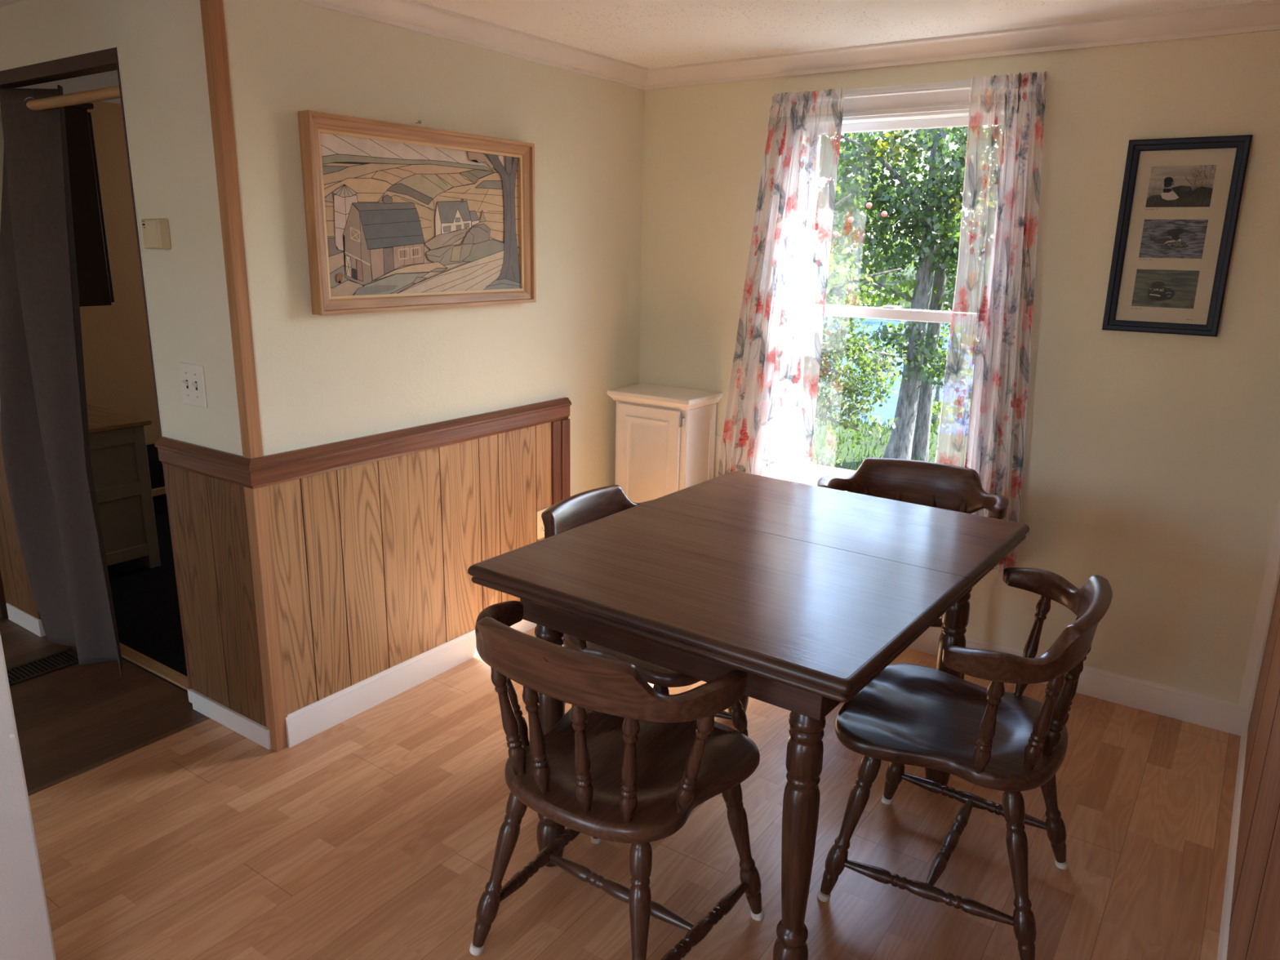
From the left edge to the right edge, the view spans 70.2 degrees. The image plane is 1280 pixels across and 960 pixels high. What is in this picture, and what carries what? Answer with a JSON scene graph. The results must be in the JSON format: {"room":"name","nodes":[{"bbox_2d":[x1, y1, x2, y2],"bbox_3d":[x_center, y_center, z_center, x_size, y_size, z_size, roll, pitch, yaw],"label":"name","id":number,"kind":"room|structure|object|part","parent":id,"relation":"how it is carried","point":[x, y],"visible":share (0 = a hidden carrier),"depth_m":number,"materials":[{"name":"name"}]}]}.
{"room":"dining room","nodes":[
{"label":"dining room","id":0,"kind":"room"},
{"bbox_2d":[80,101,159,444],"bbox_3d":[-2.674,-1.030,5.416,0.100,2.175,2.995,11,17,33],"label":"wall","id":1,"kind":"structure","parent":0,"point":[118,372],"depth_m":5.01,"materials":[{"name":"beige paint"}]},
{"bbox_2d":[64,102,114,306],"bbox_3d":[-2.448,-1.080,3.583,0.688,0.750,0.340,11,17,33],"label":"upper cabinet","id":2,"kind":"object","parent":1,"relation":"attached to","point":[95,282],"visible":0.43,"depth_m":3.49,"materials":[{"name":"brown wood"}]},
{"bbox_3d":[-2.442,-1.433,3.491,0.688,0.020,0.340,11,17,33],"label":"cornice","id":3,"kind":"part","parent":2,"relation":"part of","materials":[{"name":"brown wood"}]},
{"bbox_3d":[-2.359,-1.102,3.713,0.645,0.710,0.018,11,17,33],"label":"door","id":4,"kind":"part","parent":2,"relation":"part of","materials":[{"name":"brown wood"}]},
{"bbox_2d":[0,0,242,635],"bbox_3d":[-2.296,-0.479,3.318,2.999,2.175,0.135,11,17,33],"label":"wall","id":5,"kind":"structure","parent":0,"point":[160,43],"depth_m":2.52,"materials":[{"name":"beige paint"}]},
{"bbox_2d":[0,571,8,618],"bbox_3d":[-2.591,0.159,3.586,0.140,0.795,0.025,11,17,33],"label":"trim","id":6,"kind":"structure","parent":5,"relation":"attached to","point":[3,611],"depth_m":3.63,"materials":[{"name":"brown wood"}]},
{"bbox_2d":[0,432,40,619],"bbox_3d":[-2.520,0.143,3.543,0.576,0.750,0.006,11,17,33],"label":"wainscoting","id":7,"kind":"structure","parent":5,"relation":"attached to","point":[18,592],"depth_m":3.49,"materials":[{"name":"brown wood"}]},
{"bbox_2d":[5,603,44,636],"bbox_3d":[-2.405,0.545,3.556,0.280,0.070,0.012,11,17,33],"label":"baseboard","id":8,"kind":"structure","parent":5,"relation":"attached to","point":[15,615],"depth_m":3.54,"materials":[{"name":"white paint"}]},
{"bbox_2d":[0,45,191,690],"bbox_3d":[-1.821,-0.309,3.047,0.969,2.000,0.100,11,17,33],"label":"door frame","id":9,"kind":"structure","parent":5,"relation":"in","point":[108,60],"depth_m":2.75,"materials":[{"name":"brown wood"}]},
{"bbox_2d":[0,85,119,116],"bbox_3d":[-1.814,-1.179,2.834,0.941,0.037,0.033,11,17,33],"label":"curtain rod","id":10,"kind":"object","parent":9,"relation":"attached to","point":[111,92],"visible":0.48,"depth_m":2.75,"materials":[{"name":"brown wood"}]},
{"bbox_2d":[0,84,122,675],"bbox_3d":[-2.011,-0.312,3.135,0.638,1.936,0.203,10,17,31],"label":"curtain","id":11,"kind":"object","parent":10,"relation":"hanging from","point":[45,431],"visible":0.99,"depth_m":3.10,"materials":[{"name":"grey fabric"}]},
{"bbox_2d":[141,218,171,249],"bbox_3d":[-1.371,-0.693,2.562,0.127,0.083,0.030,11,17,33],"label":"thermostat","id":12,"kind":"object","parent":5,"relation":"attached to","point":[156,232],"visible":1,"depth_m":2.53,"materials":[{"name":"beige plastic"}]},
{"bbox_2d":[178,361,207,408],"bbox_3d":[-1.292,-0.273,2.614,0.123,0.123,0.020,11,17,33],"label":"light switch","id":13,"kind":"object","parent":5,"relation":"attached to","point":[192,375],"visible":1,"depth_m":2.61,"materials":[{"name":"white plastic"}]},
{"bbox_2d":[154,436,253,488],"bbox_3d":[-1.264,-0.051,2.643,0.490,0.083,0.030,11,17,33],"label":"trim","id":14,"kind":"structure","parent":5,"relation":"attached to","point":[224,466],"depth_m":2.63,"materials":[{"name":"brown wood"}]},
{"bbox_2d":[165,465,266,727],"bbox_3d":[-1.282,0.351,2.769,0.433,0.780,0.008,11,17,33],"label":"wall paneling","id":15,"kind":"structure","parent":5,"relation":"attached to","point":[209,514],"depth_m":2.76,"materials":[{"name":"brown wood"}]},
{"bbox_2d":[187,688,271,749],"bbox_3d":[-1.296,0.748,2.863,0.437,0.064,0.013,11,17,33],"label":"baseboard","id":16,"kind":"structure","parent":5,"relation":"attached to","point":[251,730],"depth_m":2.84,"materials":[{"name":"white paint"}]},
{"bbox_2d":[200,0,262,458],"bbox_3d":[-1.069,-0.679,2.380,0.039,1.272,0.039,11,17,33],"label":"trim","id":17,"kind":"structure","parent":5,"relation":"attached to","point":[211,11],"depth_m":2.37,"materials":[{"name":"brown wood"}]},
{"bbox_2d":[244,485,288,751],"bbox_3d":[-1.089,0.414,2.663,0.045,0.820,0.045,11,17,33],"label":"trim","id":18,"kind":"structure","parent":5,"relation":"attached to","point":[257,508],"depth_m":2.64,"materials":[{"name":"brown wood"}]},
{"bbox_2d":[222,0,644,496],"bbox_3d":[-0.578,-0.431,3.257,0.100,2.175,1.879,11,17,33],"label":"wall","id":19,"kind":"structure","parent":0,"point":[321,380],"depth_m":2.95,"materials":[{"name":"beige paint"}]},
{"bbox_2d":[266,422,551,714],"bbox_3d":[-0.712,0.242,3.152,0.008,0.740,1.262,11,17,33],"label":"wall paneling","id":20,"kind":"structure","parent":19,"relation":"attached to","point":[372,561],"depth_m":3.00,"materials":[{"name":"brown wood"}]},
{"bbox_2d":[248,397,571,488],"bbox_3d":[-0.684,-0.149,3.062,0.030,0.083,1.400,11,17,33],"label":"trim","id":21,"kind":"structure","parent":19,"relation":"attached to","point":[278,468],"depth_m":2.91,"materials":[{"name":"brown wood"}]},
{"bbox_2d":[285,619,536,747],"bbox_3d":[-0.537,0.580,3.491,0.013,0.102,1.856,11,17,33],"label":"baseboard","id":22,"kind":"structure","parent":19,"relation":"attached to","point":[302,724],"depth_m":3.02,"materials":[{"name":"white paint"}]},
{"bbox_2d":[297,110,536,315],"bbox_3d":[-0.654,-0.825,2.892,0.045,0.545,0.917,11,17,33],"label":"wall picture","id":23,"kind":"object","parent":19,"relation":"attached to","point":[398,216],"visible":1,"depth_m":2.83},
{"bbox_3d":[-0.664,-0.827,2.899,0.015,0.457,0.829,11,17,33],"label":"inlay panel","id":24,"kind":"part","parent":23,"relation":"part of","materials":[{"name":"multicoloured wood"}]},
{"bbox_3d":[-0.649,-1.068,2.828,0.045,0.042,0.917,11,17,33],"label":"frame rail","id":25,"kind":"part","parent":23,"relation":"part of","materials":[{"name":"brown wood"}]},
{"bbox_3d":[-0.658,-0.581,2.955,0.045,0.042,0.917,11,17,33],"label":"frame rail","id":26,"kind":"part","parent":23,"relation":"part of","materials":[{"name":"brown wood"}]},
{"bbox_2d":[294,0,648,89],"bbox_3d":[-0.494,-1.438,2.948,0.060,0.066,1.880,11,17,33],"label":"trim","id":27,"kind":"structure","parent":19,"relation":"attached to","point":[411,15],"depth_m":2.94,"materials":[{"name":"white paint"}]},
{"bbox_2d":[536,507,548,539],"bbox_3d":[-0.384,0.173,3.608,0.007,0.116,0.072,11,17,33],"label":"power outlet","id":28,"kind":"object","parent":19,"relation":"attached to","point":[540,525],"visible":0.5,"depth_m":3.59,"materials":[{"name":"beige plastic"}]},
{"bbox_2d":[540,524,544,532],"bbox_3d":[-0.383,0.193,3.612,0.002,0.027,0.034,11,17,33],"label":"socket","id":29,"kind":"object","parent":28,"relation":"attached to","point":[542,527],"depth_m":3.60,"materials":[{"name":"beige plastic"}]},
{"bbox_2d":[551,418,570,505],"bbox_3d":[-0.322,0.159,3.696,0.024,0.820,0.097,11,17,33],"label":"trim","id":30,"kind":"structure","parent":19,"relation":"attached to","point":[560,429],"depth_m":3.62,"materials":[{"name":"brown wood"}]},
{"bbox_2d":[0,513,1240,959],"bbox_3d":[-1.807,0.950,2.269,5.604,0.054,7.800,11,17,33],"label":"floor","id":31,"kind":"structure","parent":0,"point":[373,835],"depth_m":2.36,"materials":[{"name":"brown wood"}]},
{"bbox_2d":[0,633,56,959],"bbox_3d":[-1.597,0.274,1.451,0.673,1.680,0.764,11,17,33],"label":"refrigerator","id":32,"kind":"object","parent":31,"relation":"on","point":[25,930],"visible":1,"depth_m":1.66,"materials":[{"name":"metal"}]},
{"bbox_2d":[6,648,79,686],"bbox_3d":[-2.135,0.665,3.239,0.140,0.006,0.265,11,17,33],"label":"floor vent","id":33,"kind":"object","parent":31,"relation":"in","point":[34,668],"visible":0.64,"depth_m":3.24,"materials":[{"name":"brown metal"}]},
{"bbox_2d":[86,404,160,568],"bbox_3d":[-2.696,0.051,4.178,0.825,0.696,0.562,11,17,33],"label":"dresser","id":34,"kind":"object","parent":31,"relation":"on","point":[120,468],"visible":0.36,"depth_m":4.07,"materials":[{"name":"brown wood"}]},
{"bbox_3d":[-2.392,-0.156,3.864,0.013,0.072,0.470,11,17,33],"label":"rail","id":35,"kind":"part","parent":34,"relation":"part of","materials":[{"name":"brown wood"}]},
{"bbox_3d":[-2.396,0.082,3.926,0.013,0.060,0.470,11,17,33],"label":"rail","id":36,"kind":"part","parent":34,"relation":"part of","materials":[{"name":"brown wood"}]},
{"bbox_3d":[-2.401,0.365,3.999,0.013,0.055,0.470,11,17,33],"label":"rail","id":37,"kind":"part","parent":34,"relation":"part of","materials":[{"name":"brown wood"}]},
{"bbox_3d":[-2.260,0.080,4.154,0.040,0.668,0.050,11,17,33],"label":"leg","id":38,"kind":"part","parent":34,"relation":"part of","materials":[{"name":"brown wood"}]},
{"bbox_2d":[146,443,168,515],"bbox_3d":[-2.688,-0.024,5.201,0.370,0.326,0.770,11,17,33],"label":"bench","id":39,"kind":"object","parent":31,"relation":"on","point":[155,465],"visible":0.02,"depth_m":4.99,"materials":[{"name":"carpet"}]},
{"bbox_2d":[146,443,164,488],"bbox_3d":[-2.700,-0.082,5.194,0.340,0.210,0.750,11,17,33],"label":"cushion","id":40,"kind":"object","parent":39,"relation":"on","point":[156,468],"depth_m":4.98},
{"bbox_3d":[-2.549,0.033,5.115,0.030,0.037,0.770,11,17,33],"label":"rail","id":41,"kind":"part","parent":39,"relation":"part of","materials":[{"name":"brown wood"}]},
{"bbox_2d":[469,600,764,959],"bbox_3d":[-0.040,0.633,1.953,0.604,0.797,0.526,11,17,33],"label":"chair","id":42,"kind":"object","parent":31,"relation":"on","point":[629,761],"visible":1,"depth_m":1.81,"materials":[{"name":"brown wood"}]},
{"bbox_3d":[-0.296,0.819,1.952,0.137,0.392,0.045,-4,15,-20],"label":"leg","id":43,"kind":"part","parent":42,"relation":"part of","materials":[{"name":"brown wood"}]},
{"bbox_3d":[-0.109,0.329,1.763,0.604,0.115,0.264,11,17,33],"label":"backrest","id":44,"kind":"part","parent":42,"relation":"part of","materials":[{"name":"brown wood"}]},
{"bbox_3d":[-0.028,0.607,1.964,0.470,0.042,0.485,11,17,33],"label":"seat","id":45,"kind":"part","parent":42,"relation":"part of","materials":[{"name":"brown wood"}]},
{"bbox_3d":[-0.001,0.875,1.755,0.045,0.392,0.137,1,15,0],"label":"leg","id":46,"kind":"part","parent":42,"relation":"part of","materials":[{"name":"brown wood"}]},
{"bbox_3d":[0.227,0.808,2.031,0.119,0.391,0.045,-4,15,-19],"label":"leg","id":47,"kind":"part","parent":42,"relation":"part of","materials":[{"name":"brown wood"}]},
{"bbox_2d":[541,484,748,737],"bbox_3d":[0.020,0.463,2.614,0.526,0.797,0.604,10,17,30],"label":"chair","id":48,"kind":"object","parent":31,"relation":"on","point":[584,508],"visible":0.13,"depth_m":2.55,"materials":[{"name":"brown wood"}]},
{"bbox_3d":[-0.086,0.114,2.594,0.264,0.115,0.604,10,17,30],"label":"backrest","id":49,"kind":"part","parent":48,"relation":"part of","materials":[{"name":"brown wood"}]},
{"bbox_3d":[0.038,0.444,2.598,0.485,0.042,0.470,10,17,30],"label":"seat","id":50,"kind":"part","parent":48,"relation":"part of","materials":[{"name":"brown wood"}]},
{"bbox_3d":[0.065,0.709,2.401,0.045,0.391,0.119,-5,16,-23],"label":"leg","id":51,"kind":"part","parent":48,"relation":"part of","materials":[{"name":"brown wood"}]},
{"bbox_3d":[0.277,0.625,2.739,0.119,0.391,0.045,0,15,-4],"label":"leg","id":52,"kind":"part","parent":48,"relation":"part of","materials":[{"name":"brown wood"}]},
{"bbox_2d":[606,382,722,502],"bbox_3d":[0.095,0.070,3.894,0.403,0.908,0.266,11,17,33],"label":"base cabinet","id":53,"kind":"object","parent":31,"relation":"on","point":[665,435],"visible":0.64,"depth_m":3.73,"materials":[{"name":"white paint"}]},
{"bbox_3d":[0.023,0.090,3.796,0.217,0.707,0.005,11,17,33],"label":"raised panel","id":54,"kind":"part","parent":53,"relation":"part of","materials":[{"name":"white paint"}]},
{"bbox_3d":[0.028,0.088,3.803,0.307,0.797,0.015,11,17,33],"label":"door","id":55,"kind":"part","parent":53,"relation":"part of","materials":[{"name":"white paint"}]},
{"bbox_2d":[467,471,1029,959],"bbox_3d":[0.321,0.537,2.345,0.926,0.791,1.176,11,18,35],"label":"dining table","id":56,"kind":"object","parent":31,"relation":"on","point":[811,592],"visible":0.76,"depth_m":1.99,"materials":[{"name":"brown wood"}]},
{"bbox_3d":[-0.216,0.614,2.190,0.072,0.700,0.072,11,18,35],"label":"leg","id":57,"kind":"part","parent":56,"relation":"part of","materials":[{"name":"brown wood"}]},
{"bbox_3d":[0.324,0.440,2.901,0.072,0.700,0.072,11,18,35],"label":"leg","id":58,"kind":"part","parent":56,"relation":"part of","materials":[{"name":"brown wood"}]},
{"bbox_3d":[0.316,0.722,1.813,0.072,0.700,0.072,11,18,35],"label":"leg","id":59,"kind":"part","parent":56,"relation":"part of","materials":[{"name":"brown wood"}]},
{"bbox_3d":[0.856,0.547,2.524,0.072,0.700,0.072,11,18,35],"label":"leg","id":60,"kind":"part","parent":56,"relation":"part of","materials":[{"name":"brown wood"}]},
{"bbox_2d":[817,457,1008,679],"bbox_3d":[0.855,0.374,3.016,0.604,0.797,0.534,8,16,24],"label":"chair","id":61,"kind":"object","parent":31,"relation":"on","point":[931,484],"visible":0.26,"depth_m":3.11,"materials":[{"name":"brown wood"}]},
{"bbox_3d":[0.915,0.034,3.051,0.604,0.155,0.272,8,16,24],"label":"backrest","id":62,"kind":"part","parent":61,"relation":"part of","materials":[{"name":"brown wood"}]},
{"bbox_3d":[0.845,0.357,2.989,0.470,0.042,0.485,8,16,24],"label":"seat","id":63,"kind":"part","parent":61,"relation":"part of","materials":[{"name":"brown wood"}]},
{"bbox_2d":[817,567,1112,959],"bbox_3d":[0.757,0.599,2.141,0.526,0.797,0.604,10,17,31],"label":"chair","id":64,"kind":"object","parent":31,"relation":"on","point":[991,737],"visible":1,"depth_m":2.06,"materials":[{"name":"brown wood"}]},
{"bbox_3d":[0.492,0.791,2.115,0.119,0.391,0.045,0,15,-3],"label":"leg","id":65,"kind":"part","parent":64,"relation":"part of","materials":[{"name":"brown wood"}]},
{"bbox_3d":[0.713,0.709,2.448,0.045,0.391,0.119,-5,16,-21],"label":"leg","id":66,"kind":"part","parent":64,"relation":"part of","materials":[{"name":"brown wood"}]},
{"bbox_3d":[0.740,0.574,2.146,0.485,0.042,0.470,10,17,31],"label":"seat","id":67,"kind":"part","parent":64,"relation":"part of","materials":[{"name":"brown wood"}]},
{"bbox_3d":[0.811,0.841,1.945,0.045,0.392,0.137,-5,16,-22],"label":"leg","id":68,"kind":"part","parent":64,"relation":"part of","materials":[{"name":"brown wood"}]},
{"bbox_3d":[0.873,0.289,1.987,0.264,0.115,0.604,10,17,31],"label":"backrest","id":69,"kind":"part","parent":64,"relation":"part of","materials":[{"name":"brown wood"}]},
{"bbox_3d":[1.006,0.768,2.238,0.137,0.392,0.045,0,15,-2],"label":"leg","id":70,"kind":"part","parent":64,"relation":"part of","materials":[{"name":"brown wood"}]},
{"bbox_2d":[0,0,1270,103],"bbox_3d":[-1.767,-1.226,1.704,5.604,0.100,7.800,11,17,33],"label":"ceiling","id":71,"kind":"structure","parent":0,"point":[646,33],"depth_m":2.81,"materials":[{"name":"white paint"}]},
{"bbox_2d":[639,30,1279,703],"bbox_3d":[1.012,0.005,3.479,2.604,3.075,0.120,11,17,33],"label":"wall","id":72,"kind":"structure","parent":0,"point":[1171,431],"depth_m":2.95,"materials":[{"name":"beige paint"}]},
{"bbox_2d":[714,435,721,462],"bbox_3d":[0.309,-0.137,3.866,0.076,0.114,0.010,11,17,33],"label":"outlet cover","id":73,"kind":"object","parent":72,"relation":"attached to","point":[717,438],"visible":0.41,"depth_m":3.85,"materials":[{"name":"white plastic"}]},
{"bbox_2d":[808,79,971,491],"bbox_3d":[0.916,-0.625,3.367,0.940,1.537,0.160,11,17,33],"label":"window","id":74,"kind":"structure","parent":72,"relation":"in","point":[941,104],"depth_m":3.20,"materials":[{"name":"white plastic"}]},
{"bbox_2d":[717,88,844,484],"bbox_3d":[0.512,-0.612,3.527,0.474,1.657,0.064,10,17,31],"label":"sheer curtain","id":75,"kind":"object","parent":74,"relation":"hanging from","point":[769,424],"visible":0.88,"depth_m":3.47,"materials":[{"name":"white fabric"}]},
{"bbox_3d":[0.886,0.084,3.526,0.940,0.084,0.100,11,17,33],"label":"sill","id":76,"kind":"part","parent":74,"relation":"part of","materials":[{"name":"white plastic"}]},
{"bbox_3d":[0.921,-0.309,3.466,0.736,0.677,0.028,11,17,33],"label":"sash","id":77,"kind":"part","parent":74,"relation":"part of","materials":[{"name":"white plastic"}]},
{"bbox_3d":[0.951,-0.942,3.329,0.736,0.701,0.026,11,17,33],"label":"sash","id":78,"kind":"part","parent":74,"relation":"part of","materials":[{"name":"white plastic"}]},
{"bbox_3d":[0.898,-1.314,3.141,0.922,0.090,0.030,11,17,33],"label":"head trim","id":79,"kind":"part","parent":74,"relation":"part of","materials":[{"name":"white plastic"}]},
{"bbox_2d":[934,71,1048,572],"bbox_3d":[1.194,-0.480,3.070,0.323,1.657,0.068,11,17,33],"label":"sheer curtain","id":80,"kind":"object","parent":74,"relation":"hanging from","point":[982,424],"visible":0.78,"depth_m":3.04,"materials":[{"name":"white fabric"}]},
{"bbox_2d":[644,0,1279,89],"bbox_3d":[0.987,-1.432,3.029,2.404,0.066,0.060,11,17,33],"label":"trim","id":81,"kind":"structure","parent":72,"relation":"attached to","point":[1264,15],"depth_m":2.92,"materials":[{"name":"white paint"}]},
{"bbox_2d":[906,626,1251,735],"bbox_3d":[0.964,0.586,3.573,2.404,0.102,0.013,11,17,33],"label":"baseboard","id":82,"kind":"structure","parent":72,"relation":"attached to","point":[1232,717],"depth_m":3.07,"materials":[{"name":"white paint"}]},
{"bbox_2d":[1102,134,1252,337],"bbox_3d":[1.621,-0.736,2.767,0.316,0.574,0.022,11,17,33],"label":"photo frame","id":83,"kind":"object","parent":72,"relation":"attached to","point":[1181,197],"visible":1,"depth_m":2.77,"materials":[{"name":"blue paint"}]},
{"bbox_3d":[1.616,-0.475,2.835,0.316,0.033,0.022,11,17,33],"label":"frame rail","id":84,"kind":"part","parent":83,"relation":"part of","materials":[{"name":"blue paint"}]},
{"bbox_2d":[1131,269,1199,308],"bbox_3d":[1.621,-0.591,2.810,0.170,0.114,0.001,11,17,33],"label":"print","id":85,"kind":"object","parent":83,"relation":"attached to","point":[1150,288],"depth_m":2.81},
{"bbox_2d":[1138,219,1208,258],"bbox_3d":[1.623,-0.735,2.772,0.170,0.114,0.001,11,17,33],"label":"print","id":86,"kind":"object","parent":83,"relation":"attached to","point":[1157,238],"depth_m":2.77},
{"bbox_2d":[1145,164,1216,207],"bbox_3d":[1.624,-0.882,2.734,0.170,0.119,0.003,11,17,33],"label":"print","id":87,"kind":"object","parent":83,"relation":"attached to","point":[1166,185],"depth_m":2.73},
{"bbox_3d":[1.626,-0.998,2.699,0.316,0.033,0.022,11,17,33],"label":"frame rail","id":88,"kind":"part","parent":83,"relation":"part of","materials":[{"name":"blue paint"}]},
{"bbox_2d":[1238,501,1279,711],"bbox_3d":[1.947,-0.244,2.649,0.036,2.008,0.036,11,17,33],"label":"trim","id":89,"kind":"structure","parent":72,"relation":"attached to","point":[1272,575],"depth_m":2.83,"materials":[{"name":"white paint"}]},
{"bbox_2d":[1226,576,1279,959],"bbox_3d":[0.129,0.427,0.000,0.100,2.175,6.600,11,17,33],"label":"wall","id":90,"kind":"structure","parent":0,"point":[1264,942],"depth_m":1.82,"materials":[{"name":"brown wood"}]},
{"bbox_2d":[1217,726,1248,959],"bbox_3d":[0.059,1.454,0.294,0.014,0.038,6.586,11,17,33],"label":"trim","id":91,"kind":"structure","parent":90,"relation":"attached to","point":[1228,895],"depth_m":2.30,"materials":[{"name":"white paint"}]},
{"bbox_2d":[1229,620,1279,959],"bbox_3d":[1.030,0.076,1.338,0.001,2.135,2.203,11,17,33],"label":"trim","id":92,"kind":"structure","parent":90,"relation":"attached to","point":[1279,620],"depth_m":1.94,"materials":[{"name":"brown wood"}]},
{"label":"outside","id":93,"kind":"structure","parent":0,"visible":0},
{"bbox_2d":[825,255,955,311],"bbox_3d":[12.002,-14.053,63.579,130.000,3.660,26.000,11,17,33],"label":"bank","id":94,"kind":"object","parent":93,"point":[838,294],"visible":0.01,"depth_m":53.23,"materials":[{"name":"green plant"}]},
{"bbox_2d":[832,131,908,269],"bbox_3d":[13.892,-18.642,60.365,7.621,11.650,7.560,1,15,-2],"label":"tree","id":95,"kind":"object","parent":94,"relation":"on","point":[856,134],"visible":0.03,"depth_m":60.02,"materials":[{"name":"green plant"}]},
{"bbox_2d":[827,127,950,291],"bbox_3d":[12.889,-15.430,51.999,8.425,9.602,6.688,11,17,33],"label":"tree","id":96,"kind":"object","parent":94,"relation":"on","point":[882,278],"visible":0.1,"depth_m":52.59,"materials":[{"name":"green plant"}]},
{"bbox_3d":[12.697,-13.422,52.572,0.344,5.419,0.344,-8,17,-32],"label":"stem","id":97,"kind":"part","parent":96,"relation":"part of","materials":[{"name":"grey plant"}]},
{"bbox_2d":[922,131,964,276],"bbox_3d":[20.929,-17.695,55.592,7.688,12.466,7.555,11,17,33],"label":"tree","id":98,"kind":"object","parent":94,"relation":"on","point":[955,140],"visible":0.02,"depth_m":55.67,"materials":[{"name":"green plant"}]},
{"bbox_2d":[945,260,957,288],"bbox_3d":[19.606,-14.288,46.906,7.852,10.187,7.549,11,17,33],"label":"tree","id":99,"kind":"object","parent":94,"relation":"on","point":[950,274],"visible":0.02,"depth_m":48.42,"materials":[{"name":"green plant"}]},
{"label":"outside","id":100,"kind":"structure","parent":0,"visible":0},
{"bbox_2d":[810,414,938,471],"bbox_3d":[-4.510,-0.847,15.380,48.000,1.610,12.880,11,17,33],"label":"ground","id":101,"kind":"structure","parent":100,"point":[880,450],"depth_m":11.45,"materials":[{"name":"green plant"}]},
{"bbox_2d":[816,355,864,419],"bbox_3d":[2.695,-1.560,16.001,2.384,1.686,2.399,11,17,33],"label":"shrub","id":102,"kind":"object","parent":101,"relation":"on","point":[845,356],"visible":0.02,"depth_m":15.74,"materials":[{"name":"green plant"}]},
{"bbox_2d":[811,193,906,466],"bbox_3d":[1.118,-1.024,7.730,2.485,3.048,1.456,11,17,33],"label":"apple tree","id":103,"kind":"object","parent":101,"relation":"on","point":[851,348],"visible":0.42,"depth_m":7.07,"materials":[{"name":"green plant"}]},
{"bbox_2d":[830,126,968,461],"bbox_3d":[2.961,-3.860,10.007,3.998,7.492,2.355,11,17,33],"label":"maple tree","id":104,"kind":"object","parent":101,"relation":"on","point":[935,199],"visible":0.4,"depth_m":9.86,"materials":[{"name":"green plant"}]},
{"bbox_2d":[866,302,951,432],"bbox_3d":[4.708,-1.629,14.439,2.225,2.267,2.511,11,17,33],"label":"shrub","id":105,"kind":"object","parent":101,"relation":"on","point":[936,406],"visible":0.09,"depth_m":14.42,"materials":[{"name":"green plant"}]},
{"bbox_3d":[4.717,-1.102,14.528,0.111,1.202,0.111,4,15,12],"label":"stem","id":106,"kind":"part","parent":105,"relation":"part of","materials":[{"name":"green plant"}]},
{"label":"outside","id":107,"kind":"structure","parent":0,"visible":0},
{"bbox_2d":[817,315,951,433],"bbox_3d":[-4.129,-7.071,41.476,130.000,0.300,34.400,11,17,33],"label":"river","id":108,"kind":"structure","parent":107,"point":[888,410],"depth_m":24.73,"materials":[{"name":"liquid"}]}
]}

